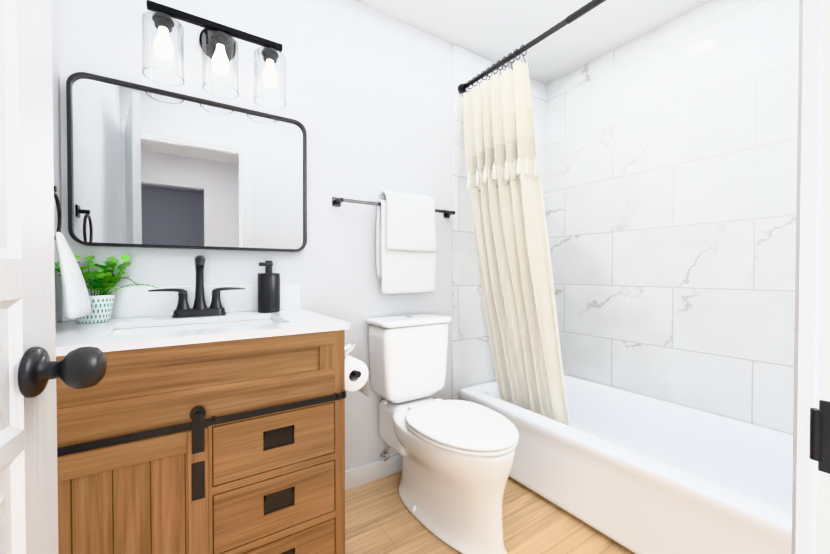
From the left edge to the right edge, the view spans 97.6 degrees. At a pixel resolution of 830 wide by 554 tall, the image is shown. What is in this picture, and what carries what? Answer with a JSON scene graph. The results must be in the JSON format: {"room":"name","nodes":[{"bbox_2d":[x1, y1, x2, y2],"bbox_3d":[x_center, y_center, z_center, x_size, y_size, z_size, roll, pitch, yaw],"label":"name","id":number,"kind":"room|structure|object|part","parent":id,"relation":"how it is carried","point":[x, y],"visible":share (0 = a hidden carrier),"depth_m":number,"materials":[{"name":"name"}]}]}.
{"room":"bathroom","nodes":[
{"label":"bathroom","id":0,"kind":"room"},
{"bbox_2d":[51,0,61,323],"bbox_3d":[-0.720,-0.133,0.446,0.100,2.290,1.650,-1,1,-33],"label":"wall","id":1,"kind":"structure","parent":0,"point":[56,116],"depth_m":1.12,"materials":[{"name":"white paint"}]},
{"bbox_2d":[54,186,90,318],"bbox_3d":[-0.951,-0.074,0.983,0.101,0.370,0.167,-1,1,-33],"label":"towel ring","id":2,"kind":"object","parent":1,"relation":"attached to","point":[77,303],"visible":0.71,"depth_m":0.96,"materials":[{"name":"white fabric"}]},
{"bbox_2d":[55,232,90,318],"bbox_3d":[-0.934,-0.006,0.993,0.070,0.235,0.176,-1,1,-33],"label":"towel","id":3,"kind":"object","parent":2,"relation":"hanging from","point":[77,304],"depth_m":0.96,"materials":[{"name":"white fabric"}]},
{"bbox_2d":[59,0,459,469],"bbox_3d":[-0.150,-0.151,1.866,2.610,2.290,0.100,-1,1,-33],"label":"wall","id":4,"kind":"structure","parent":0,"point":[368,95],"depth_m":1.65,"materials":[{"name":"white paint"}]},
{"bbox_2d":[66,72,306,251],"bbox_3d":[-0.789,-0.382,1.365,0.756,0.555,0.031,-1,1,-33],"label":"mirror","id":5,"kind":"object","parent":4,"relation":"attached to","point":[149,167],"visible":0.98,"depth_m":1.31,"materials":[{"name":"black metal"}]},
{"bbox_2d":[142,0,286,109],"bbox_3d":[-0.714,-0.812,1.331,0.460,0.279,0.159,-1,1,-33],"label":"sconce","id":6,"kind":"object","parent":4,"relation":"attached to","point":[218,45],"visible":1,"depth_m":1.29,"materials":[{"name":"black"}]},
{"bbox_2d":[345,453,401,490],"bbox_3d":[-0.124,0.949,1.830,0.879,0.090,0.014,-1,1,-33],"label":"baseboard","id":7,"kind":"structure","parent":4,"relation":"attached to","point":[366,473],"depth_m":1.77,"materials":[{"name":"white paint"}]},
{"bbox_2d":[332,190,454,293],"bbox_3d":[-0.060,-0.168,1.791,0.680,0.492,0.121,-1,1,-33],"label":"towel bar","id":8,"kind":"object","parent":4,"relation":"attached to","point":[405,244],"visible":1,"depth_m":1.75,"materials":[{"name":"white fabric"}]},
{"bbox_2d":[376,200,435,293],"bbox_3d":[-0.041,-0.145,1.804,0.321,0.450,0.082,-1,1,-33],"label":"bath towel","id":9,"kind":"object","parent":8,"relation":"hanging from","point":[400,269],"depth_m":1.75,"materials":[{"name":"white fabric"}]},
{"bbox_2d":[377,190,435,251],"bbox_3d":[-0.041,-0.271,1.802,0.292,0.291,0.125,-1,1,-33],"label":"hand towel","id":10,"kind":"object","parent":8,"relation":"hanging from","point":[405,221],"depth_m":1.74,"materials":[{"name":"white fabric"}]},
{"bbox_2d":[452,44,545,398],"bbox_3d":[0.548,-0.306,2.256,0.810,1.990,0.008,-1,1,-33],"label":"wall tile","id":11,"kind":"structure","parent":4,"relation":"attached to","point":[472,362],"depth_m":2.09,"materials":[{"name":"tile"}]},
{"bbox_2d":[458,0,605,425],"bbox_3d":[0.748,-0.148,1.480,0.280,1.854,1.509,-1,1,-33],"label":"shower rod","id":12,"kind":"object","parent":11,"relation":"attached to","point":[504,186],"visible":1,"depth_m":1.81,"materials":[{"name":"beige fabric"}]},
{"bbox_2d":[462,61,569,425],"bbox_3d":[0.496,-0.117,1.864,0.280,1.780,0.562,-1,1,-33],"label":"curtain","id":13,"kind":"object","parent":12,"relation":"hanging from","point":[504,180],"depth_m":1.81,"materials":[{"name":"fabric"}]},
{"bbox_2d":[545,0,798,434],"bbox_3d":[1.379,-0.151,1.822,0.100,2.290,1.650,-1,1,-33],"label":"wall tiles","id":14,"kind":"structure","parent":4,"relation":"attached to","point":[671,180],"depth_m":1.79,"materials":[{"name":"tile"}]},
{"bbox_2d":[345,471,633,553],"bbox_3d":[0.526,1.038,0.394,3.110,0.050,3.330,-1,1,-33],"label":"floor","id":15,"kind":"structure","parent":0,"point":[380,517],"depth_m":1.44,"materials":[{"name":"brown wood"}]},
{"bbox_2d":[55,254,368,553],"bbox_3d":[-0.618,0.463,1.163,0.895,1.079,0.581,-1,1,-33],"label":"bathroom vanity","id":16,"kind":"object","parent":15,"relation":"on","point":[200,417],"visible":0.94,"depth_m":0.95,"materials":[{"name":"brown wood"}]},
{"bbox_2d":[55,254,158,323],"bbox_3d":[-0.983,0.032,1.153,0.280,0.217,0.187,-1,1,-33],"label":"potted plant","id":17,"kind":"object","parent":16,"relation":"on","point":[110,304],"depth_m":1.18,"materials":[{"name":"green plant"}]},
{"bbox_2d":[148,255,244,317],"bbox_3d":[-0.761,0.031,1.286,0.298,0.216,0.092,-1,1,-33],"label":"faucet","id":18,"kind":"object","parent":16,"relation":"on","point":[200,309],"depth_m":1.29,"materials":[{"name":"black metal"}]},
{"bbox_2d":[258,261,279,312],"bbox_3d":[-0.577,0.036,1.433,0.082,0.201,0.082,-1,1,-33],"label":"soap dispenser","id":19,"kind":"object","parent":16,"relation":"on","point":[268,282],"depth_m":1.40,"materials":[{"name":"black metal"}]},
{"bbox_2d":[366,313,518,553],"bbox_3d":[0.114,0.595,1.545,0.386,0.806,0.740,-1,1,-33],"label":"toilet","id":20,"kind":"object","parent":15,"relation":"on","point":[457,459],"visible":1,"depth_m":1.44,"materials":[{"name":"white ceramic"}]},
{"bbox_2d":[460,374,792,553],"bbox_3d":[0.982,0.816,1.647,0.768,0.359,1.511,-1,1,-33],"label":"bathtub","id":21,"kind":"object","parent":15,"relation":"on","point":[635,473],"visible":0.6,"depth_m":1.48,"materials":[{"name":"white ceramic"}]},
{"bbox_2d":[353,0,711,84],"bbox_3d":[0.302,-1.312,1.160,2.610,0.050,1.750,-1,1,-33],"label":"ceiling","id":22,"kind":"structure","parent":0,"point":[495,30],"depth_m":1.86,"materials":[{"name":"white paint"}]},
{"bbox_3d":[0.749,-0.133,0.494,2.410,2.290,0.120,-1,1,-33],"label":"wall","id":23,"kind":"structure","parent":0,"visible":0},
{"bbox_2d":[0,0,106,553],"bbox_3d":[-0.381,0.031,0.241,0.199,1.944,0.698,-1,1,-33],"label":"door","id":24,"kind":"structure","parent":23,"relation":"in","point":[32,369],"depth_m":0.48,"materials":[{"name":"white paint"}]},
{"bbox_3d":[-0.525,0.127,0.479,0.180,0.067,0.077,-1,1,-33],"label":"knob","id":25,"kind":"part","parent":24,"relation":"part of","materials":[{"name":"black metal"}]},
{"bbox_2d":[791,0,829,553],"bbox_3d":[0.055,0.005,0.041,0.840,2.025,0.150,-1,1,-33],"label":"door frame","id":26,"kind":"structure","parent":23,"relation":"attached to","point":[810,508],"depth_m":0.29,"materials":[{"name":"white paint"}]},
{"bbox_2d":[809,400,829,473],"bbox_3d":[0.330,0.125,0.269,0.007,0.056,0.051,-1,1,-33],"label":"strike plate","id":27,"kind":"object","parent":26,"relation":"attached to","point":[820,435],"visible":1,"depth_m":0.28,"materials":[{"name":"black metal"}]}
]}

